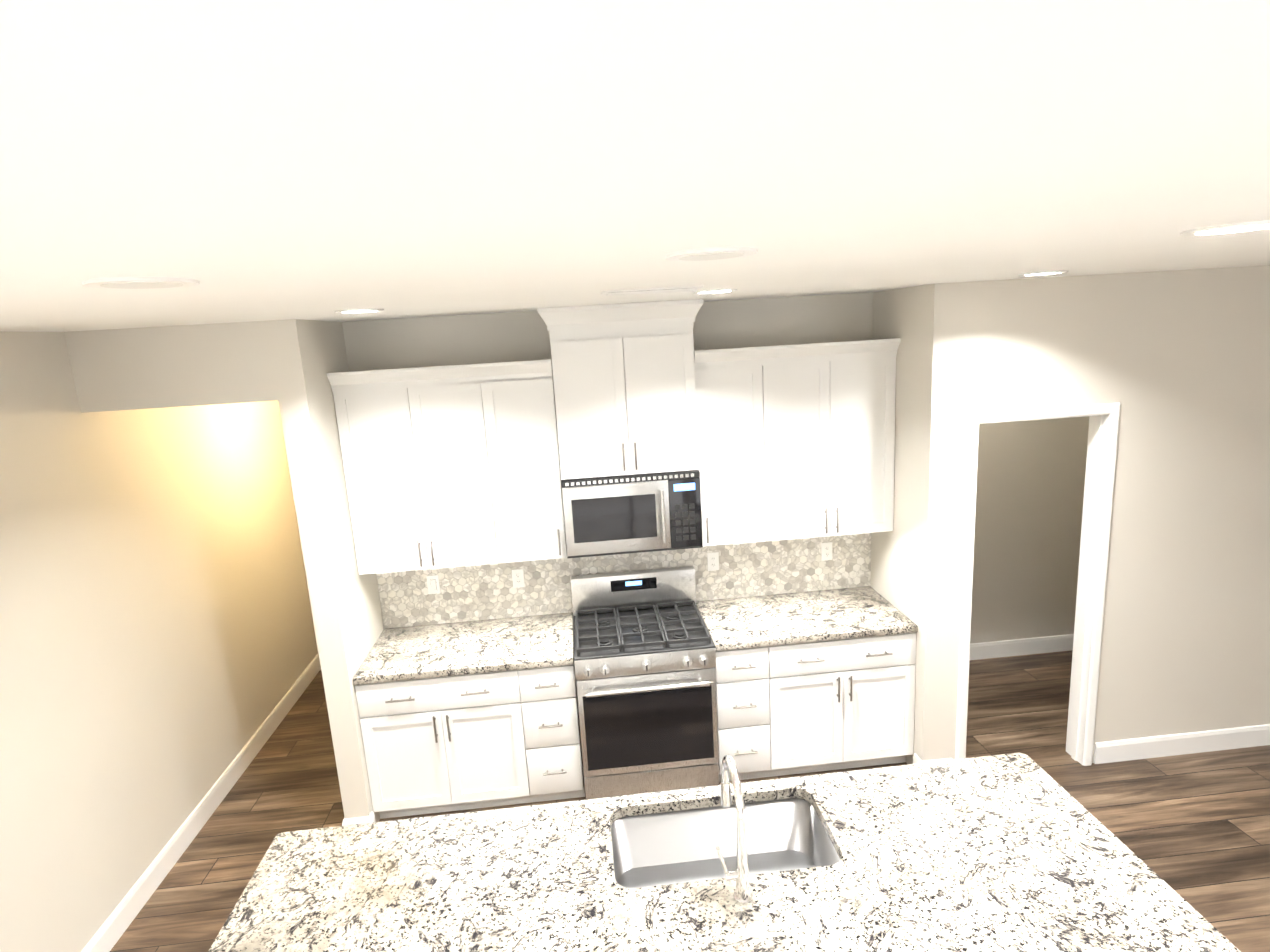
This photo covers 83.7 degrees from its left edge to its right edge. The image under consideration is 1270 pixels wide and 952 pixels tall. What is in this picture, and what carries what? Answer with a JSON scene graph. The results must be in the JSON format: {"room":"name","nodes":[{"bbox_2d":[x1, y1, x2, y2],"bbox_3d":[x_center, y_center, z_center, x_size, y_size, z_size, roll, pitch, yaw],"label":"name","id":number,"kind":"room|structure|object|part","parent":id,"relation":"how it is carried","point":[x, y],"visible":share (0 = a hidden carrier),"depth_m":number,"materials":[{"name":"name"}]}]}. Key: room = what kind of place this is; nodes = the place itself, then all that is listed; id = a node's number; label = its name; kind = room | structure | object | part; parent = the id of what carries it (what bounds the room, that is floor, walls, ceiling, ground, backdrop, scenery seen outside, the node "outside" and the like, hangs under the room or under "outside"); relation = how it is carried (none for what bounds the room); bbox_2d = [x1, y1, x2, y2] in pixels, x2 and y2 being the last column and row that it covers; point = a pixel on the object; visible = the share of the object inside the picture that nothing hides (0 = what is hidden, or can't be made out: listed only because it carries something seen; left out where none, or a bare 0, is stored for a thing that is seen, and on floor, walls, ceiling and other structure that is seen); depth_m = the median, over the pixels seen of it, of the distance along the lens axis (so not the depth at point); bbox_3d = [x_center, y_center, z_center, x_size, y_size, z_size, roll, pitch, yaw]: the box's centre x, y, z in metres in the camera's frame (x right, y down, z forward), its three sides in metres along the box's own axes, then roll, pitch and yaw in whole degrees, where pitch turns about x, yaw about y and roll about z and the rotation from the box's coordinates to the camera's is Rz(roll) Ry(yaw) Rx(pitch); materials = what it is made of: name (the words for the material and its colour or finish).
{"room":"kitchen","nodes":[
{"label":"kitchen","id":0,"kind":"room"},
{"bbox_2d":[0,265,1269,951],"bbox_3d":[-0.916,0.952,1.758,10.980,2.750,8.440,-4,12,-4],"label":"wall","id":1,"kind":"structure","parent":0,"point":[186,587],"depth_m":3.74,"materials":[{"name":"paint"}]},
{"bbox_2d":[81,654,320,951],"bbox_3d":[-2.476,1.881,4.212,0.014,0.130,3.490,-4,12,-4],"label":"baseboard","id":2,"kind":"structure","parent":1,"relation":"attached to","point":[125,912],"depth_m":3.90,"materials":[{"name":"paint"}]},
{"bbox_2d":[342,817,364,825],"bbox_3d":[-1.661,1.693,4.897,0.014,0.130,2.224,-4,12,-4],"label":"baseboard","id":3,"kind":"structure","parent":1,"relation":"attached to","point":[349,821],"depth_m":3.81,"materials":[{"name":"paint"}]},
{"bbox_2d":[327,359,566,574],"bbox_3d":[-1.002,-0.064,3.995,1.153,1.113,0.375,-4,12,-4],"label":"upper cabinet","id":4,"kind":"object","parent":1,"relation":"attached to","point":[451,466],"visible":1,"depth_m":3.86,"materials":[{"name":"white wood"}]},
{"bbox_2d":[537,299,703,479],"bbox_3d":[-0.065,-0.485,3.970,0.862,0.916,0.428,-4,12,-4],"label":"upper cabinet","id":5,"kind":"object","parent":1,"relation":"attached to","point":[624,387],"visible":0.96,"depth_m":3.81,"materials":[{"name":"white wood"}]},
{"bbox_2d":[561,470,702,557],"bbox_3d":[-0.025,0.182,4.096,0.760,0.436,0.449,-4,12,-4],"label":"microwave","id":6,"kind":"object","parent":5,"relation":"attached to","point":[627,514],"visible":1,"depth_m":3.92,"materials":[{"name":"silver metal"}]},
{"bbox_2d":[376,533,870,628],"bbox_3d":[-0.023,0.587,4.402,3.066,0.475,0.007,-4,12,-4],"label":"tile backsplash","id":7,"kind":"structure","parent":1,"relation":"attached to","point":[476,592],"depth_m":4.39,"materials":[{"name":"tile"}]},
{"bbox_2d":[426,575,440,593],"bbox_3d":[-1.222,0.660,4.301,0.072,0.117,0.008,-4,12,-4],"label":"outlet","id":8,"kind":"object","parent":7,"relation":"attached to","point":[433,583],"visible":1,"depth_m":4.30,"materials":[{"name":"white plastic"}]},
{"bbox_2d":[512,569,524,587],"bbox_3d":[-0.715,0.627,4.341,0.072,0.117,0.007,-4,12,-4],"label":"outlet","id":9,"kind":"object","parent":7,"relation":"attached to","point":[518,578],"visible":1,"depth_m":4.34,"materials":[{"name":"white plastic"}]},
{"bbox_2d":[707,552,718,570],"bbox_3d":[0.488,0.535,4.432,0.072,0.117,0.007,-4,12,-4],"label":"outlet","id":10,"kind":"object","parent":7,"relation":"attached to","point":[713,561],"visible":1,"depth_m":4.43,"materials":[{"name":"white plastic"}]},
{"bbox_2d":[821,542,831,560],"bbox_3d":[1.214,0.478,4.486,0.072,0.117,0.007,-4,12,-4],"label":"outlet","id":11,"kind":"object","parent":7,"relation":"attached to","point":[826,551],"visible":1,"depth_m":4.48,"materials":[{"name":"white plastic"}]},
{"bbox_2d":[694,338,900,546],"bbox_3d":[0.905,-0.205,4.141,1.143,1.113,0.375,-4,12,-4],"label":"upper cabinet","id":12,"kind":"object","parent":1,"relation":"attached to","point":[796,441],"visible":0.92,"depth_m":4.01,"materials":[{"name":"white wood"}]},
{"bbox_2d":[913,753,940,762],"bbox_3d":[1.666,1.478,5.000,0.030,0.130,1.730,-4,12,-4],"label":"baseboard","id":13,"kind":"structure","parent":1,"relation":"attached to","point":[915,755],"depth_m":4.02,"materials":[{"name":"paint"}]},
{"bbox_2d":[970,634,1073,659],"bbox_3d":[3.028,1.308,5.447,1.129,0.130,0.014,-4,12,-4],"label":"baseboard","id":14,"kind":"structure","parent":1,"relation":"attached to","point":[1057,643],"depth_m":5.44,"materials":[{"name":"paint"}]},
{"bbox_2d":[955,403,1120,765],"bbox_3d":[2.170,0.661,3.937,0.824,2.097,0.160,-4,12,-4],"label":"door frame","id":15,"kind":"structure","parent":1,"relation":"attached to","point":[1103,430],"depth_m":3.87,"materials":[{"name":"paint"}]},
{"bbox_2d":[1093,724,1269,763],"bbox_3d":[3.482,1.544,4.163,1.655,0.130,0.014,-4,12,-4],"label":"baseboard","id":16,"kind":"structure","parent":1,"relation":"attached to","point":[1256,735],"depth_m":4.13,"materials":[{"name":"paint"}]},
{"bbox_2d":[0,0,1269,331],"bbox_3d":[-0.997,-0.442,1.474,10.980,0.100,8.440,-4,12,-4],"label":"ceiling","id":17,"kind":"structure","parent":0,"point":[266,160],"depth_m":0.58,"materials":[{"name":"paint"}]},
{"bbox_2d":[82,277,198,288],"bbox_3d":[-0.931,-0.364,1.342,0.184,0.008,0.184,-4,12,-4],"label":"recessed light","id":18,"kind":"object","parent":17,"relation":"in","point":[139,283],"visible":1,"depth_m":1.30,"materials":[{"name":"paint"}]},
{"bbox_2d":[335,309,383,312],"bbox_3d":[-1.096,-0.657,2.824,0.184,0.008,0.184,-4,12,-4],"label":"recessed light","id":19,"kind":"object","parent":17,"relation":"in","point":[357,310],"visible":1,"depth_m":2.77,"materials":[{"name":"paint"}]},
{"bbox_2d":[601,285,703,295],"bbox_3d":[0.058,-0.672,2.578,0.360,0.011,0.160,-4,12,-4],"label":"ceiling vent","id":20,"kind":"object","parent":17,"relation":"in","point":[649,290],"visible":1,"depth_m":2.52,"materials":[{"name":"paint"}]},
{"bbox_2d":[665,247,757,260],"bbox_3d":[0.153,-0.444,1.424,0.184,0.008,0.184,-4,12,-4],"label":"recessed light","id":21,"kind":"object","parent":17,"relation":"in","point":[707,254],"visible":1,"depth_m":1.38,"materials":[{"name":"paint"}]},
{"bbox_2d":[692,289,736,293],"bbox_3d":[0.328,-0.758,2.913,0.184,0.008,0.184,-4,12,-4],"label":"recessed light","id":22,"kind":"object","parent":17,"relation":"in","point":[712,291],"visible":1,"depth_m":2.86,"materials":[{"name":"paint"}]},
{"bbox_2d":[1018,270,1067,275],"bbox_3d":[1.731,-0.860,3.010,0.184,0.008,0.184,-4,12,-4],"label":"recessed light","id":23,"kind":"object","parent":17,"relation":"in","point":[1043,273],"visible":1,"depth_m":2.96,"materials":[{"name":"paint"}]},
{"bbox_2d":[1180,220,1269,235],"bbox_3d":[1.276,-0.527,1.510,0.184,0.008,0.184,-4,12,-4],"label":"recessed light","id":24,"kind":"object","parent":17,"relation":"in","point":[1236,227],"visible":1,"depth_m":1.48,"materials":[{"name":"paint"}]},
{"bbox_2d":[110,650,1269,951],"bbox_3d":[-0.836,2.326,2.039,10.980,0.060,8.440,-4,12,-4],"label":"floor","id":25,"kind":"structure","parent":0,"point":[1192,830],"depth_m":3.90,"materials":[{"name":"brown wood"}]},
{"bbox_2d":[353,612,584,818],"bbox_3d":[-0.905,1.401,4.146,1.153,0.915,0.669,-4,12,-4],"label":"base cabinet","id":26,"kind":"object","parent":25,"relation":"on","point":[463,742],"depth_m":3.86,"materials":[{"name":"white wood"}]},
{"bbox_3d":[-0.931,0.972,4.068,1.153,0.040,0.648,-4,12,-4],"label":"left cabinet top","id":27,"kind":"part","parent":26,"relation":"part of","materials":[{"name":"white stone"}]},
{"bbox_2d":[571,566,718,799],"bbox_3d":[0.048,1.222,4.151,0.762,1.155,0.723,-4,12,-4],"label":"range","id":28,"kind":"object","parent":25,"relation":"on","point":[645,658],"visible":0.96,"depth_m":3.91,"materials":[{"name":"silver metal"}]},
{"bbox_2d":[208,753,1240,951],"bbox_3d":[0.191,1.734,2.209,2.815,0.915,1.180,-4,12,-4],"label":"kitchen island","id":29,"kind":"object","parent":25,"relation":"on","point":[1017,852],"visible":0.98,"depth_m":2.23,"materials":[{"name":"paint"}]},
{"bbox_2d":[716,755,752,905],"bbox_3d":[0.280,1.062,2.197,0.108,0.392,0.268,-4,12,-4],"label":"faucet","id":30,"kind":"object","parent":29,"relation":"on","point":[743,896],"visible":1,"depth_m":2.10,"materials":[{"name":"silver metal"}]},
{"bbox_2d":[696,586,917,781],"bbox_3d":[1.002,1.260,4.291,1.143,0.915,0.668,-4,12,-4],"label":"base cabinet","id":31,"kind":"object","parent":25,"relation":"on","point":[799,708],"depth_m":4.01,"materials":[{"name":"white wood"}]},
{"bbox_3d":[0.976,0.831,4.214,1.143,0.040,0.648,-4,12,-4],"label":"right cabinet top","id":32,"kind":"part","parent":31,"relation":"part of","materials":[{"name":"white stone"}]}
]}

